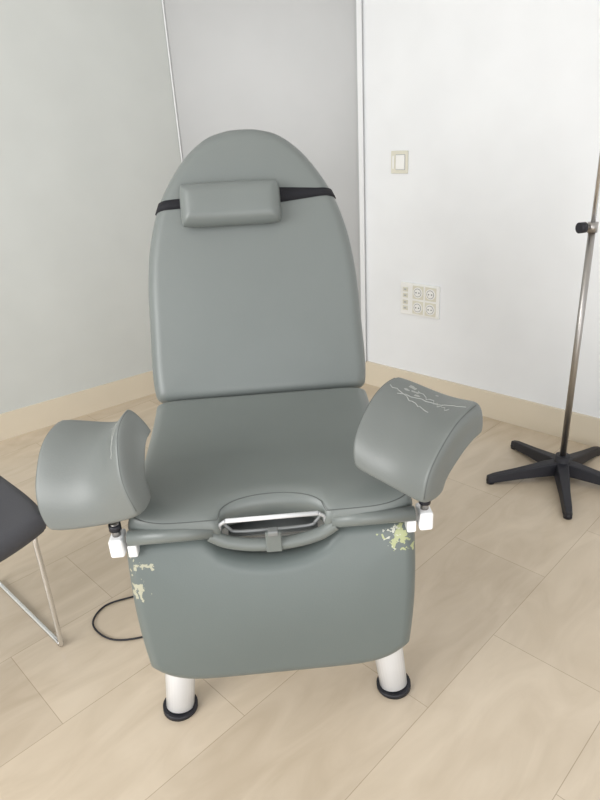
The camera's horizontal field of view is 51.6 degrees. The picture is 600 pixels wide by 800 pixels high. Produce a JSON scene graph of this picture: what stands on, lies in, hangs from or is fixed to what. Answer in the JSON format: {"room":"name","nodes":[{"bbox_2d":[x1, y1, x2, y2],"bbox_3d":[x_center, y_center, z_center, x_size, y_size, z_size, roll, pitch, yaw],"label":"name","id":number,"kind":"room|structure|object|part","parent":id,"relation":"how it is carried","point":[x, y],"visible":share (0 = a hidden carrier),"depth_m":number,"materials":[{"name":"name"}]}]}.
{"room":"medical examination room","nodes":[
{"label":"medical examination room","id":0,"kind":"room"},
{"bbox_2d":[0,0,180,413],"bbox_3d":[-2.340,-0.847,2.265,4.200,2.800,0.120,-20,29,-34],"label":"wall","id":1,"kind":"structure","parent":0,"point":[90,149],"depth_m":3.15,"materials":[{"name":"grey paint"}]},
{"bbox_2d":[0,370,154,440],"bbox_3d":[-2.225,0.390,2.746,4.200,0.140,0.014,-20,29,-34],"label":"baseboard","id":2,"kind":"structure","parent":1,"relation":"attached to","point":[20,421],"depth_m":3.43,"materials":[{"name":"wood"}]},
{"bbox_2d":[162,0,182,162],"bbox_3d":[-0.661,-1.496,3.350,0.007,2.660,0.010,3,24,14],"label":"trim","id":3,"kind":"structure","parent":1,"relation":"attached to","point":[163,7],"depth_m":3.26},
{"bbox_2d":[164,0,366,358],"bbox_3d":[-0.154,-1.433,3.311,1.018,2.800,0.120,3,24,14],"label":"wall","id":4,"kind":"structure","parent":0,"point":[286,69],"depth_m":3.16,"materials":[{"name":"paint"}]},
{"bbox_2d":[355,0,360,312],"bbox_3d":[0.288,-1.447,3.107,0.007,2.660,0.012,3,24,14],"label":"trim","id":5,"kind":"structure","parent":4,"relation":"attached to","point":[355,0],"depth_m":3.18,"materials":[{"name":"white paint"}]},
{"bbox_2d":[356,0,366,361],"bbox_3d":[0.303,-1.444,3.099,0.024,2.660,0.022,3,24,14],"label":"trim","id":6,"kind":"structure","parent":4,"relation":"attached to","point":[358,2],"depth_m":3.19,"materials":[{"name":"white paint"}]},
{"bbox_2d":[0,383,599,799],"bbox_3d":[0.246,0.758,1.862,8.000,0.100,7.000,-3,24,0],"label":"floor","id":7,"kind":"structure","parent":0,"point":[502,651],"depth_m":1.70,"materials":[{"name":"wood"}]},
{"bbox_2d":[0,476,63,646],"bbox_3d":[-1.099,0.355,1.716,0.671,0.899,0.570,18,31,40],"label":"chair","id":8,"kind":"object","parent":7,"relation":"on","point":[21,521],"visible":0.96,"depth_m":1.70,"materials":[{"name":"grey fabric"}]},
{"bbox_3d":[-1.054,0.368,1.677,0.550,0.094,0.570,18,31,40],"label":"seat","id":9,"kind":"part","parent":8,"relation":"part of","materials":[{"name":"grey fabric"}]},
{"bbox_3d":[-0.934,0.347,1.900,0.578,0.751,0.015,18,31,40],"label":"sled leg","id":10,"kind":"part","parent":8,"relation":"part of","materials":[{"name":"silver metal"}]},
{"bbox_2d":[92,596,142,640],"bbox_3d":[-0.471,0.683,1.998,0.384,0.006,0.205,-10,24,-14],"label":"power cable","id":11,"kind":"object","parent":7,"relation":"on","point":[101,608],"visible":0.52,"depth_m":1.94,"materials":[{"name":"black rubber"}]},
{"bbox_2d":[35,129,482,721],"bbox_3d":[-0.111,0.049,1.650,0.924,1.412,1.011,-5,24,-3],"label":"chair","id":12,"kind":"object","parent":7,"relation":"on","point":[270,512],"visible":1,"depth_m":1.41,"materials":[{"name":"grey leather"}]},
{"bbox_3d":[-0.390,0.268,1.308,0.026,0.014,0.026,-5,24,-3],"label":"clamp knob","id":13,"kind":"part","parent":12,"relation":"part of","materials":[{"name":"black plastic"}]},
{"bbox_3d":[-0.361,0.291,1.388,0.020,0.030,0.160,-5,24,-3],"label":"clamp arm","id":14,"kind":"part","parent":12,"relation":"part of","materials":[{"name":"white plastic"}]},
{"bbox_3d":[-0.308,0.566,1.609,0.099,0.506,0.189,9,26,26],"label":"leg","id":15,"kind":"part","parent":12,"relation":"part of","materials":[{"name":"white metal"}]},
{"bbox_2d":[179,179,280,226],"bbox_3d":[-0.196,-0.554,1.747,0.282,0.119,0.082,-5,24,-3],"label":"headrest pillow","id":16,"kind":"object","parent":12,"relation":"on","point":[202,202],"depth_m":1.72,"materials":[{"name":"grey leather"}]},
{"bbox_3d":[-0.142,-0.397,1.819,0.626,0.730,0.349,-5,24,-3],"label":"backrest","id":17,"kind":"part","parent":12,"relation":"part of","materials":[{"name":"grey leather"}]},
{"bbox_2d":[128,387,412,534],"bbox_3d":[-0.082,0.137,1.567,0.622,0.125,0.565,-5,24,-3],"label":"seat cushion","id":18,"kind":"object","parent":12,"relation":"on","point":[239,460],"depth_m":1.43,"materials":[{"name":"leather"}]},
{"bbox_3d":[-0.052,0.456,1.421,0.641,0.371,0.122,-5,24,-3],"label":"leg panel","id":19,"kind":"part","parent":12,"relation":"part of","materials":[{"name":"leather"}]},
{"bbox_2d":[218,511,325,536],"bbox_3d":[-0.060,0.253,1.385,0.236,0.075,0.146,-3,23,0],"label":"tray","id":20,"kind":"object","parent":12,"relation":"on","point":[238,523],"depth_m":1.35,"materials":[{"name":"metal"}]},
{"bbox_3d":[-0.080,0.223,1.719,0.500,0.070,0.460,-5,24,-3],"label":"frame","id":21,"kind":"part","parent":12,"relation":"part of","materials":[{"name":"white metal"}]},
{"bbox_3d":[0.208,0.525,1.633,0.099,0.506,0.189,-19,28,-31],"label":"leg","id":22,"kind":"part","parent":12,"relation":"part of","materials":[{"name":"white metal"}]},
{"bbox_3d":[0.237,0.244,1.415,0.020,0.030,0.160,-5,24,-3],"label":"clamp arm","id":23,"kind":"part","parent":12,"relation":"part of","materials":[{"name":"white plastic"}]},
{"bbox_3d":[0.269,0.215,1.337,0.026,0.014,0.026,-5,24,-3],"label":"clamp knob","id":24,"kind":"part","parent":12,"relation":"part of","materials":[{"name":"black plastic"}]},
{"bbox_2d":[486,153,599,519],"bbox_3d":[1.017,-0.531,2.232,0.571,1.882,0.595,-3,24,0],"label":"stand","id":25,"kind":"object","parent":7,"relation":"on","point":[563,466],"visible":1,"depth_m":2.51,"materials":[{"name":"black metal"}]},
{"bbox_3d":[0.936,0.296,2.591,0.311,0.080,0.062,-3,23,0],"label":"arm","id":26,"kind":"part","parent":25,"relation":"part of","materials":[{"name":"black plastic"}]},
{"bbox_3d":[1.037,0.232,2.725,0.062,0.080,0.310,-11,25,-17],"label":"arm","id":27,"kind":"part","parent":25,"relation":"part of","materials":[{"name":"black plastic"}]},
{"bbox_3d":[1.049,0.349,2.455,0.062,0.080,0.310,4,24,16],"label":"arm","id":28,"kind":"part","parent":25,"relation":"part of","materials":[{"name":"black plastic"}]},
{"bbox_3d":[0.994,-0.608,2.187,0.024,0.038,0.037,-9,24,-13],"label":"clamp knob","id":29,"kind":"part","parent":25,"relation":"part of","materials":[{"name":"black plastic"}]},
{"bbox_3d":[1.220,0.315,2.510,0.310,0.080,0.062,12,28,32],"label":"arm","id":30,"kind":"part","parent":25,"relation":"part of","materials":[{"name":"black plastic"}]},
{"bbox_3d":[1.212,0.242,2.677,0.310,0.080,0.062,-20,29,-33],"label":"arm","id":31,"kind":"part","parent":25,"relation":"part of","materials":[{"name":"black plastic"}]},
{"bbox_3d":[1.016,-0.977,2.041,0.016,0.850,0.016,-3,23,0],"label":"rod","id":32,"kind":"part","parent":25,"relation":"part of","materials":[{"name":"silver metal"}]},
{"bbox_2d":[362,0,599,417],"bbox_3d":[1.890,-0.904,1.818,4.200,2.800,0.120,18,31,40],"label":"wall","id":33,"kind":"structure","parent":0,"point":[494,105],"depth_m":2.82,"materials":[{"name":"white paint"}]},
{"bbox_2d":[391,150,407,172],"bbox_3d":[0.489,-1.171,3.053,0.098,0.105,0.014,18,31,40],"label":"light switch","id":34,"kind":"object","parent":33,"relation":"attached to","point":[399,159],"visible":1,"depth_m":3.05,"materials":[{"name":"beige plastic"}]},
{"bbox_2d":[401,282,439,318],"bbox_3d":[0.625,-0.521,3.236,0.235,0.170,0.012,18,31,40],"label":"plate","id":35,"kind":"object","parent":33,"relation":"attached to","point":[410,299],"visible":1,"depth_m":3.24,"materials":[{"name":"white plastic"}]},
{"bbox_2d":[412,301,422,314],"bbox_3d":[0.617,-0.484,3.253,0.066,0.070,0.002,18,31,40],"label":"socket module","id":36,"kind":"object","parent":35,"relation":"attached to","point":[413,302],"visible":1,"depth_m":3.25,"materials":[{"name":"beige plastic"}]},
{"bbox_2d":[414,304,419,311],"bbox_3d":[0.614,-0.482,3.250,0.028,0.039,0.028,-3,24,0],"label":"electrical outlet","id":37,"kind":"object","parent":36,"relation":"attached to","point":[417,306],"depth_m":3.25,"materials":[{"name":"white plastic"}]},
{"bbox_2d":[413,303,421,312],"bbox_3d":[0.616,-0.483,3.252,0.043,0.056,0.042,-3,24,0],"label":"rim","id":38,"kind":"object","parent":36,"relation":"attached to","point":[415,303],"depth_m":3.25,"materials":[{"name":"beige plastic"}]},
{"bbox_2d":[413,285,423,299],"bbox_3d":[0.613,-0.557,3.221,0.066,0.070,0.002,18,31,40],"label":"socket module","id":39,"kind":"object","parent":35,"relation":"attached to","point":[414,287],"visible":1,"depth_m":3.21,"materials":[{"name":"beige plastic"}]},
{"bbox_2d":[414,289,420,296],"bbox_3d":[0.610,-0.555,3.218,0.028,0.039,0.028,-3,24,0],"label":"electrical outlet","id":40,"kind":"object","parent":39,"relation":"attached to","point":[418,291],"depth_m":3.22,"materials":[{"name":"white plastic"}]},
{"bbox_2d":[425,287,435,301],"bbox_3d":[0.668,-0.539,3.172,0.066,0.070,0.002,18,31,40],"label":"socket module","id":41,"kind":"object","parent":35,"relation":"attached to","point":[426,288],"visible":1,"depth_m":3.17,"materials":[{"name":"beige plastic"}]},
{"bbox_2d":[427,291,432,298],"bbox_3d":[0.665,-0.537,3.169,0.028,0.039,0.028,-3,24,0],"label":"electrical outlet","id":42,"kind":"object","parent":41,"relation":"attached to","point":[429,292],"depth_m":3.17,"materials":[{"name":"white plastic"}]},
{"bbox_2d":[426,289,434,299],"bbox_3d":[0.667,-0.538,3.171,0.043,0.056,0.042,-3,24,0],"label":"rim","id":43,"kind":"object","parent":41,"relation":"attached to","point":[429,289],"depth_m":3.17,"materials":[{"name":"beige plastic"}]},
{"bbox_2d":[425,302,435,316],"bbox_3d":[0.673,-0.466,3.204,0.066,0.070,0.002,18,31,40],"label":"socket module","id":44,"kind":"object","parent":35,"relation":"attached to","point":[426,304],"visible":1,"depth_m":3.20,"materials":[{"name":"beige plastic"}]},
{"bbox_2d":[426,306,432,313],"bbox_3d":[0.669,-0.464,3.201,0.028,0.039,0.028,-3,24,0],"label":"electrical outlet","id":45,"kind":"object","parent":44,"relation":"attached to","point":[430,308],"depth_m":3.20,"materials":[{"name":"white plastic"}]},
{"bbox_2d":[425,305,434,314],"bbox_3d":[0.672,-0.465,3.203,0.043,0.056,0.042,-3,24,0],"label":"rim","id":46,"kind":"object","parent":44,"relation":"attached to","point":[427,305],"depth_m":3.20,"materials":[{"name":"beige plastic"}]},
{"bbox_2d":[365,361,599,446],"bbox_3d":[1.917,0.335,2.304,4.200,0.140,0.014,18,31,40],"label":"baseboard","id":47,"kind":"structure","parent":33,"relation":"attached to","point":[584,429],"depth_m":3.07,"materials":[{"name":"wood"}]}
]}

